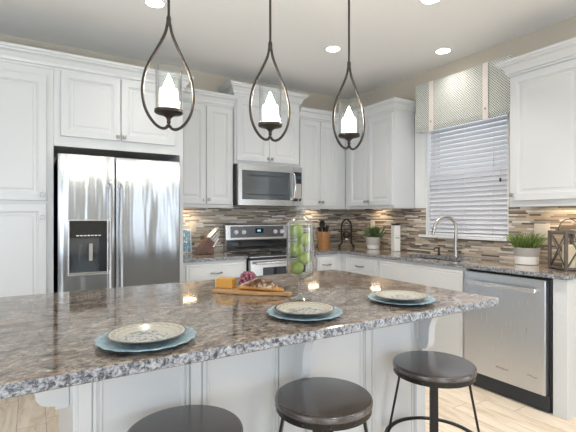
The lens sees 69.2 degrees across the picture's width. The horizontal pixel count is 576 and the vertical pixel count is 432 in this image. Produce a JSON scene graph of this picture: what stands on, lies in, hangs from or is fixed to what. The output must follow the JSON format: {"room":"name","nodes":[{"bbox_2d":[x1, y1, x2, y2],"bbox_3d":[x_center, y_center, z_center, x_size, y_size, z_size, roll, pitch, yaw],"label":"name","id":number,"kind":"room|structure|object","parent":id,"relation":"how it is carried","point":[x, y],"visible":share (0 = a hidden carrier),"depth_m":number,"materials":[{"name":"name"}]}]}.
{"room":"kitchen","nodes":[
{"label":"kitchen","id":0,"kind":"room"},
{"bbox_2d":[0,34,348,252],"bbox_3d":[-2.410,-0.115,3.515,7.700,2.793,0.150,0,0,-32],"label":"wall","id":1,"kind":"structure","parent":0,"point":[202,80],"depth_m":4.34,"materials":[{"name":"beige paint"}]},
{"bbox_2d":[189,221,195,232],"bbox_3d":[-0.978,0.104,4.289,0.072,0.116,0.008,0,0,-32],"label":"outlet","id":2,"kind":"object","parent":1,"relation":"attached to","point":[192,224],"visible":1,"depth_m":4.29,"materials":[{"name":"beige plastic"}]},
{"bbox_2d":[183,87,235,208],"bbox_3d":[-0.875,-0.646,4.141,0.615,1.114,0.380,0,0,-32],"label":"upper cabinet","id":3,"kind":"object","parent":1,"relation":"attached to","point":[208,135],"visible":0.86,"depth_m":4.04,"materials":[{"name":"white paint"}]},
{"bbox_2d":[218,80,308,167],"bbox_3d":[-0.273,-0.936,4.493,0.924,0.800,0.410,0,0,-32],"label":"upper cabinet","id":4,"kind":"object","parent":1,"relation":"attached to","point":[248,147],"visible":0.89,"depth_m":4.32,"materials":[{"name":"white paint"}]},
{"bbox_2d":[233,163,301,206],"bbox_3d":[-0.254,-0.325,4.467,0.754,0.414,0.455,0,0,-32],"label":"microwave","id":5,"kind":"object","parent":4,"relation":"attached to","point":[253,184],"visible":1,"depth_m":4.31,"materials":[{"name":"grey metal"}]},
{"bbox_2d":[183,207,348,251],"bbox_3d":[-0.226,0.132,4.762,2.373,0.468,0.010,0,0,-32],"label":"backsplash","id":6,"kind":"structure","parent":1,"relation":"attached to","point":[207,219],"depth_m":4.74,"materials":[{"name":"tile"}]},
{"bbox_2d":[284,107,344,209],"bbox_3d":[0.334,-0.646,4.884,0.665,1.114,0.380,0,0,-32],"label":"upper cabinet","id":7,"kind":"object","parent":1,"relation":"attached to","point":[321,157],"visible":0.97,"depth_m":4.75,"materials":[{"name":"white paint"}]},
{"bbox_2d":[0,0,575,99],"bbox_3d":[-0.250,-1.571,0.000,7.700,0.120,8.400,0,0,-32],"label":"ceiling","id":8,"kind":"structure","parent":0,"point":[392,41],"depth_m":3.39,"materials":[{"name":"white paint"}]},
{"bbox_2d":[142,0,166,8],"bbox_3d":[-0.940,-1.508,2.951,0.168,0.004,0.168,0,0,-32],"label":"recessed light","id":9,"kind":"object","parent":8,"relation":"in","point":[154,4],"visible":0.98,"depth_m":2.96,"materials":[{"name":"white paint"}]},
{"bbox_2d":[141,0,194,130],"bbox_3d":[-0.492,-0.933,1.723,0.124,1.153,0.190,0,0,26],"label":"pendant light","id":10,"kind":"object","parent":8,"relation":"hanging from","point":[168,108],"visible":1,"depth_m":1.70,"materials":[{"name":"brown metal"}]},
{"bbox_2d":[159,86,177,107],"bbox_3d":[-0.492,-0.486,1.723,0.076,0.097,0.076,0,0,-32],"label":"candle","id":11,"kind":"object","parent":10,"relation":"on","point":[168,95],"depth_m":1.69,"materials":[{"name":"white wax"}]},
{"bbox_2d":[249,0,289,141],"bbox_3d":[-0.084,-0.933,1.974,0.124,1.153,0.190,0,0,26],"label":"pendant light","id":12,"kind":"object","parent":8,"relation":"hanging from","point":[269,122],"visible":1,"depth_m":1.96,"materials":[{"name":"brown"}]},
{"bbox_2d":[258,103,281,138],"bbox_3d":[-0.084,-0.452,1.974,0.114,0.167,0.114,0,0,-32],"label":"candle","id":13,"kind":"object","parent":12,"relation":"on","point":[269,122],"depth_m":1.94,"materials":[{"name":"white wax"}]},
{"bbox_2d":[324,45,341,52],"bbox_3d":[0.405,-1.508,3.759,0.168,0.004,0.168,0,0,-32],"label":"recessed light","id":14,"kind":"object","parent":8,"relation":"in","point":[333,48],"visible":1,"depth_m":3.76,"materials":[{"name":"white"}]},
{"bbox_2d":[332,0,364,149],"bbox_3d":[0.325,-0.933,2.225,0.124,1.153,0.190,0,0,26],"label":"pendant light","id":15,"kind":"object","parent":8,"relation":"hanging from","point":[348,133],"visible":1,"depth_m":2.21,"materials":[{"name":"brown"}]},
{"bbox_2d":[338,116,359,147],"bbox_3d":[0.325,-0.452,2.225,0.114,0.167,0.114,0,0,-32],"label":"candle","id":16,"kind":"object","parent":15,"relation":"on","point":[348,133],"depth_m":2.20,"materials":[{"name":"white wax"}]},
{"bbox_2d":[418,0,441,5],"bbox_3d":[0.991,-1.508,2.897,0.168,0.004,0.168,0,0,-32],"label":"recessed light","id":17,"kind":"object","parent":8,"relation":"in","point":[422,2],"visible":1,"depth_m":2.94,"materials":[{"name":"white"}]},
{"bbox_2d":[433,47,452,54],"bbox_3d":[1.412,-1.508,3.804,0.168,0.004,0.168,0,0,-32],"label":"recessed light","id":18,"kind":"object","parent":8,"relation":"in","point":[446,50],"visible":1,"depth_m":3.81,"materials":[{"name":"white"}]},
{"bbox_2d":[0,384,575,431],"bbox_3d":[-0.250,1.332,0.000,7.700,0.100,8.400,0,0,-32],"label":"floor","id":19,"kind":"structure","parent":0,"point":[495,412],"depth_m":2.71,"materials":[{"name":"brown wood"}]},
{"bbox_2d":[0,41,53,296],"bbox_3d":[-2.308,0.040,3.066,1.003,2.485,0.710,0,0,-32],"label":"pantry cabinet","id":20,"kind":"object","parent":19,"relation":"on","point":[26,72],"visible":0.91,"depth_m":2.99,"materials":[{"name":"white paint"}]},
{"bbox_2d":[54,153,179,292],"bbox_3d":[-1.454,0.409,3.539,0.898,1.745,0.770,0,0,-32],"label":"refrigerator","id":21,"kind":"object","parent":19,"relation":"on","point":[117,220],"visible":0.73,"depth_m":3.25,"materials":[{"name":"silver metal"}]},
{"bbox_2d":[54,51,193,281],"bbox_3d":[-1.435,0.040,3.603,1.046,2.485,0.710,0,0,-32],"label":"tall cabinet","id":22,"kind":"object","parent":19,"relation":"on","point":[99,110],"visible":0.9,"depth_m":3.30,"materials":[{"name":"white paint"}]},
{"bbox_2d":[127,405,242,431],"bbox_3d":[-0.316,0.965,1.280,0.430,0.627,0.430,0,0,-40],"label":"bar stool","id":23,"kind":"object","parent":19,"relation":"on","point":[185,418],"visible":1,"depth_m":1.33,"materials":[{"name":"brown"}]},
{"bbox_2d":[183,259,245,281],"bbox_3d":[-0.797,0.840,4.018,0.618,0.884,0.650,0,0,-32],"label":"base cabinet","id":24,"kind":"object","parent":19,"relation":"on","point":[208,270],"visible":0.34,"depth_m":3.75,"materials":[{"name":"white paint"}]},
{"bbox_2d":[183,251,247,262],"bbox_3d":[-0.809,0.382,4.037,0.621,0.030,0.634,0,0,-32],"label":"countertop","id":25,"kind":"structure","parent":24,"relation":"on","point":[218,255],"depth_m":3.87,"materials":[{"name":"stone"}]},
{"bbox_2d":[183,229,191,252],"bbox_3d":[-1.069,0.244,4.198,0.200,0.245,0.038,0,0,-32],"label":"framed sign","id":26,"kind":"object","parent":25,"relation":"on","point":[187,246],"visible":0.44,"depth_m":4.22,"materials":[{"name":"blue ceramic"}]},
{"bbox_2d":[193,227,220,254],"bbox_3d":[-0.802,0.233,4.156,0.260,0.263,0.110,0,0,-32],"label":"knife block","id":27,"kind":"object","parent":25,"relation":"on","point":[206,246],"visible":1,"depth_m":4.13,"materials":[{"name":"brown wood"}]},
{"bbox_2d":[34,317,438,431],"bbox_3d":[-0.269,0.843,1.904,1.994,0.878,1.036,0,0,-32],"label":"kitchen island","id":28,"kind":"object","parent":19,"relation":"on","point":[246,385],"visible":0.29,"depth_m":1.67,"materials":[{"name":"white paint"}]},
{"bbox_2d":[0,270,498,399],"bbox_3d":[-0.253,0.385,1.857,2.100,0.036,1.208,0,0,-32],"label":"island countertop","id":29,"kind":"structure","parent":28,"relation":"on","point":[47,342],"depth_m":1.51,"materials":[{"name":"stone"}]},
{"bbox_2d":[94,325,195,351],"bbox_3d":[-0.415,0.358,1.231,0.285,0.016,0.282,0,0,-37],"label":"charger plate","id":30,"kind":"object","parent":29,"relation":"on","point":[102,341],"visible":0.52,"depth_m":1.18,"materials":[{"name":"blue ceramic"}]},
{"bbox_2d":[106,322,186,343],"bbox_3d":[-0.415,0.347,1.235,0.225,0.018,0.225,0,0,24],"label":"dinner plate","id":31,"kind":"object","parent":30,"relation":"on","point":[147,332],"visible":1,"depth_m":1.26,"materials":[{"name":"beige ceramic"}]},
{"bbox_2d":[211,286,291,295],"bbox_3d":[-0.165,0.357,2.017,0.403,0.018,0.140,0,0,18],"label":"cutting board","id":32,"kind":"object","parent":29,"relation":"on","point":[235,290],"visible":0.85,"depth_m":1.96,"materials":[{"name":"brown wood"}]},
{"bbox_2d":[215,277,235,287],"bbox_3d":[-0.307,0.325,2.069,0.088,0.046,0.066,0,0,15],"label":"cheese wedge","id":33,"kind":"object","parent":32,"relation":"on","point":[220,282],"visible":1,"depth_m":2.04,"materials":[{"name":"orange"}]},
{"bbox_2d":[238,267,255,285],"bbox_3d":[-0.200,0.299,2.074,0.100,0.100,0.070,0,0,10],"label":"grape bunch","id":34,"kind":"object","parent":32,"relation":"on","point":[246,276],"visible":0.59,"depth_m":2.06,"materials":[{"name":"purple food"}]},
{"bbox_2d":[238,278,283,290],"bbox_3d":[-0.130,0.321,1.987,0.230,0.055,0.076,0,0,17],"label":"bread loaf","id":35,"kind":"object","parent":32,"relation":"on","point":[255,284],"visible":1,"depth_m":1.96,"materials":[{"name":"brown food"}]},
{"bbox_2d":[286,198,314,299],"bbox_3d":[0.056,0.138,1.878,0.128,0.454,0.128,0,0,-32],"label":"apothecary jar","id":36,"kind":"object","parent":29,"relation":"on","point":[302,275],"visible":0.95,"depth_m":1.85,"materials":[{"name":"clear glass"}]},
{"bbox_2d":[289,224,303,237],"bbox_3d":[0.038,0.062,1.858,0.064,0.064,0.062,0,0,-44],"label":"apple","id":37,"kind":"object","parent":36,"relation":"in","point":[295,231],"visible":0.94,"depth_m":1.84,"materials":[{"name":"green food"}]},
{"bbox_2d":[290,242,303,256],"bbox_3d":[0.038,0.144,1.858,0.062,0.064,0.064,0,0,-19],"label":"apple","id":38,"kind":"object","parent":36,"relation":"in","point":[296,248],"visible":1,"depth_m":1.84,"materials":[{"name":"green food"}]},
{"bbox_2d":[290,261,303,274],"bbox_3d":[0.039,0.226,1.859,0.064,0.064,0.062,0,0,-24],"label":"apple","id":39,"kind":"object","parent":36,"relation":"in","point":[296,267],"visible":1,"depth_m":1.84,"materials":[{"name":"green food"}]},
{"bbox_2d":[297,251,310,264],"bbox_3d":[0.074,0.185,1.898,0.063,0.063,0.062,0,0,-5],"label":"apple","id":40,"kind":"object","parent":36,"relation":"in","point":[304,258],"visible":0.87,"depth_m":1.87,"materials":[{"name":"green food"}]},
{"bbox_2d":[297,233,310,245],"bbox_3d":[0.073,0.102,1.898,0.062,0.062,0.062,0,0,9],"label":"apple","id":41,"kind":"object","parent":36,"relation":"in","point":[305,239],"visible":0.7,"depth_m":1.87,"materials":[{"name":"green food"}]},
{"bbox_2d":[266,306,342,320],"bbox_3d":[0.062,0.358,1.559,0.282,0.016,0.285,0,0,-16],"label":"charger plate","id":42,"kind":"object","parent":29,"relation":"on","point":[336,312],"visible":0.48,"depth_m":1.52,"materials":[{"name":"blue ceramic"}]},
{"bbox_2d":[274,301,334,315],"bbox_3d":[0.061,0.347,1.564,0.225,0.018,0.225,0,0,-45],"label":"dinner plate","id":43,"kind":"object","parent":42,"relation":"on","point":[299,308],"visible":1,"depth_m":1.59,"materials":[{"name":"beige ceramic"}]},
{"bbox_2d":[368,293,434,305],"bbox_3d":[0.491,0.358,1.815,0.285,0.016,0.282,0,0,11],"label":"charger plate","id":44,"kind":"object","parent":29,"relation":"on","point":[429,299],"visible":0.52,"depth_m":1.79,"materials":[{"name":"blue ceramic"}]},
{"bbox_2d":[374,290,427,301],"bbox_3d":[0.491,0.347,1.819,0.225,0.018,0.225,0,0,-18],"label":"dinner plate","id":45,"kind":"object","parent":44,"relation":"on","point":[394,295],"visible":1,"depth_m":1.85,"materials":[{"name":"beige ceramic"}]},
{"bbox_2d":[223,224,315,275],"bbox_3d":[-0.185,0.664,4.353,0.758,1.175,0.710,0,0,-32],"label":"range","id":46,"kind":"object","parent":19,"relation":"on","point":[243,238],"visible":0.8,"depth_m":4.43,"materials":[{"name":"silver metal"}]},
{"bbox_2d":[225,248,315,256],"bbox_3d":[-0.188,0.368,4.357,0.758,0.017,0.580,0,0,-32],"label":"cooktop","id":47,"kind":"object","parent":46,"relation":"in","point":[262,252],"depth_m":4.27,"materials":[{"name":"grey"}]},
{"bbox_2d":[275,377,372,431],"bbox_3d":[0.130,0.965,1.530,0.430,0.627,0.430,0,0,-41],"label":"bar stool","id":48,"kind":"object","parent":19,"relation":"on","point":[316,404],"visible":1,"depth_m":1.46,"materials":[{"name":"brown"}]},
{"bbox_2d":[315,254,341,270],"bbox_3d":[0.540,0.840,4.840,0.970,0.884,0.650,0,0,-32],"label":"base cabinet","id":49,"kind":"object","parent":19,"relation":"on","point":[328,261],"visible":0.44,"depth_m":4.44,"materials":[{"name":"white paint"}]},
{"bbox_2d":[288,245,575,279],"bbox_3d":[1.117,0.382,3.908,0.977,0.030,2.871,0,0,-32],"label":"countertop","id":50,"kind":"structure","parent":49,"relation":"on","point":[469,262],"depth_m":3.52,"materials":[{"name":"stone"}]},
{"bbox_2d":[317,232,329,247],"bbox_3d":[0.424,0.272,4.968,0.152,0.190,0.145,0,0,-32],"label":"utensil crock","id":51,"kind":"object","parent":50,"relation":"on","point":[323,237],"visible":0.86,"depth_m":4.91,"materials":[{"name":"brown wood"}]},
{"bbox_2d":[319,220,324,231],"bbox_3d":[0.402,0.189,4.942,0.085,0.306,0.024,0,0,-32],"label":"serving spoon","id":52,"kind":"object","parent":51,"relation":"in","point":[322,223],"visible":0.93,"depth_m":4.94,"materials":[{"name":"black plastic"}]},
{"bbox_2d":[338,219,354,246],"bbox_3d":[0.704,0.192,5.028,0.195,0.346,0.091,0,0,4],"label":"wire rack","id":53,"kind":"object","parent":50,"relation":"on","point":[346,234],"visible":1,"depth_m":4.99,"materials":[{"name":"grey metal"}]},
{"bbox_2d":[343,231,349,237],"bbox_3d":[0.704,0.213,5.029,0.090,0.085,0.090,0,0,4],"label":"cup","id":54,"kind":"object","parent":53,"relation":"on","point":[346,234],"depth_m":4.99,"materials":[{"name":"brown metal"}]},
{"bbox_2d":[362,225,386,248],"bbox_3d":[1.003,0.227,4.813,0.291,0.280,0.266,0,0,-32],"label":"potted succulent","id":55,"kind":"object","parent":50,"relation":"on","point":[372,234],"visible":0.99,"depth_m":4.76,"materials":[{"name":"green plant"}]},
{"bbox_2d":[367,245,379,248],"bbox_3d":[0.981,0.344,4.806,0.148,0.045,0.148,0,0,-32],"label":"pot","id":56,"kind":"object","parent":55,"relation":"on","point":[368,246],"depth_m":4.74,"materials":[{"name":"white ceramic"}]},
{"bbox_2d":[391,223,399,250],"bbox_3d":[1.152,0.218,4.470,0.074,0.297,0.076,0,0,-14],"label":"ceramic canister","id":57,"kind":"object","parent":50,"relation":"on","point":[395,227],"visible":1,"depth_m":4.44,"materials":[{"name":"white ceramic"}]},
{"bbox_2d":[416,257,461,261],"bbox_3d":[1.350,0.496,3.776,0.344,0.196,0.684,0,0,-32],"label":"sink basin","id":58,"kind":"object","parent":50,"relation":"in","point":[416,257],"visible":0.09,"depth_m":3.94,"materials":[{"name":"silver metal"}]},
{"bbox_2d":[431,215,464,256],"bbox_3d":[1.477,0.176,3.873,0.297,0.382,0.107,0,0,12],"label":"faucet","id":59,"kind":"object","parent":50,"relation":"on","point":[456,246],"visible":1,"depth_m":3.87,"materials":[{"name":"silver metal"}]},
{"bbox_2d":[503,231,546,264],"bbox_3d":[1.861,0.236,3.255,0.308,0.260,0.301,0,0,44],"label":"potted grass","id":60,"kind":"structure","parent":50,"relation":"on","point":[526,252],"depth_m":3.19,"materials":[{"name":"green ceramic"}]},
{"bbox_2d":[513,247,539,264],"bbox_3d":[1.856,0.301,3.248,0.184,0.130,0.184,0,0,-32],"label":"pot","id":61,"kind":"object","parent":50,"relation":"on","point":[522,255],"depth_m":3.18,"materials":[{"name":"white ceramic"}]},
{"bbox_2d":[548,219,575,270],"bbox_3d":[1.964,0.190,2.919,0.182,0.354,0.182,0,0,-3],"label":"candle lantern","id":62,"kind":"object","parent":50,"relation":"on","point":[567,234],"visible":0.88,"depth_m":2.92,"materials":[{"name":"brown wood"}]},
{"bbox_2d":[562,244,575,267],"bbox_3d":[1.964,0.271,2.919,0.080,0.172,0.080,0,0,-32],"label":"pillar candle","id":63,"kind":"object","parent":62,"relation":"in","point":[571,249],"visible":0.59,"depth_m":2.88,"materials":[{"name":"beige wax"}]},
{"bbox_2d":[342,254,379,276],"bbox_3d":[0.967,0.840,4.436,0.650,0.884,0.585,0,0,-32],"label":"base cabinet","id":64,"kind":"object","parent":19,"relation":"on","point":[364,265],"visible":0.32,"depth_m":4.24,"materials":[{"name":"white paint"}]},
{"bbox_2d":[380,258,467,357],"bbox_3d":[1.383,0.840,3.793,0.616,0.884,0.945,0,0,-32],"label":"base cabinet","id":65,"kind":"object","parent":19,"relation":"on","point":[449,329],"visible":0.23,"depth_m":3.41,"materials":[{"name":"white paint"}]},
{"bbox_2d":[384,350,479,431],"bbox_3d":[0.651,0.965,1.868,0.431,0.627,0.431,0,0,-20],"label":"bar stool","id":66,"kind":"object","parent":19,"relation":"on","point":[435,370],"visible":1,"depth_m":1.80,"materials":[{"name":"brown wood"}]},
{"bbox_2d":[465,269,552,412],"bbox_3d":[1.752,0.842,3.096,0.643,0.871,0.610,0,0,-32],"label":"dishwasher","id":67,"kind":"object","parent":19,"relation":"on","point":[509,344],"visible":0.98,"depth_m":2.88,"materials":[{"name":"silver metal"}]},
{"bbox_2d":[553,279,575,419],"bbox_3d":[1.991,0.840,2.824,0.595,0.884,0.085,0,0,-32],"label":"end panel","id":68,"kind":"object","parent":19,"relation":"on","point":[564,291],"visible":0.96,"depth_m":2.67,"materials":[{"name":"white paint"}]},
{"bbox_2d":[349,16,575,264],"bbox_3d":[2.966,-0.115,1.976,0.150,2.793,8.100,0,0,-32],"label":"wall","id":69,"kind":"structure","parent":0,"point":[564,30],"depth_m":3.81,"materials":[{"name":"beige paint"}]},
{"bbox_2d":[344,97,415,208],"bbox_3d":[1.005,-0.646,4.653,0.380,1.114,0.860,0,0,-32],"label":"upper cabinet","id":70,"kind":"object","parent":69,"relation":"attached to","point":[380,173],"visible":0.92,"depth_m":4.43,"materials":[{"name":"white paint"}]},
{"bbox_2d":[415,113,425,207],"bbox_3d":[1.390,-0.654,4.386,0.012,1.127,0.134,0,0,-32],"label":"trim","id":71,"kind":"structure","parent":69,"relation":"attached to","point":[420,139],"depth_m":4.38,"materials":[{"name":"white paint"}]},
{"bbox_2d":[349,206,575,263],"bbox_3d":[1.529,0.132,4.162,0.010,0.468,2.850,0,0,-32],"label":"backsplash","id":72,"kind":"structure","parent":69,"relation":"attached to","point":[412,222],"depth_m":3.93,"materials":[{"name":"tile"}]},
{"bbox_2d":[418,113,508,240],"bbox_3d":[1.692,-0.465,4.016,0.185,1.347,0.950,0,0,-32],"label":"window","id":73,"kind":"structure","parent":69,"relation":"in","point":[428,135],"depth_m":4.26,"materials":[{"name":"white paint"}]},
{"bbox_2d":[429,114,506,237],"bbox_3d":[1.693,-0.470,3.975,0.073,1.305,0.840,0,0,-32],"label":"window blind","id":74,"kind":"object","parent":73,"relation":"attached to","point":[477,218],"visible":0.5,"depth_m":3.93,"materials":[{"name":"white plastic"}]},
{"bbox_2d":[415,55,513,133],"bbox_3d":[1.616,-1.094,3.902,0.128,0.492,0.995,0,0,-32],"label":"window valance","id":75,"kind":"object","parent":69,"relation":"attached to","point":[482,91],"visible":0.98,"depth_m":3.81,"materials":[{"name":"grey fabric"}]},
{"bbox_2d":[495,37,575,206],"bbox_3d":[1.970,-0.640,3.082,0.380,1.125,0.698,0,0,-32],"label":"upper cabinet","id":76,"kind":"object","parent":69,"relation":"attached to","point":[543,80],"visible":1,"depth_m":3.02,"materials":[{"name":"white paint"}]},
{"bbox_2d":[534,224,549,237],"bbox_3d":[2.026,0.112,3.335,0.008,0.116,0.120,0,0,-32],"label":"switch plate","id":77,"kind":"object","parent":69,"relation":"attached to","point":[543,229],"visible":0.84,"depth_m":3.33,"materials":[{"name":"beige plastic"}]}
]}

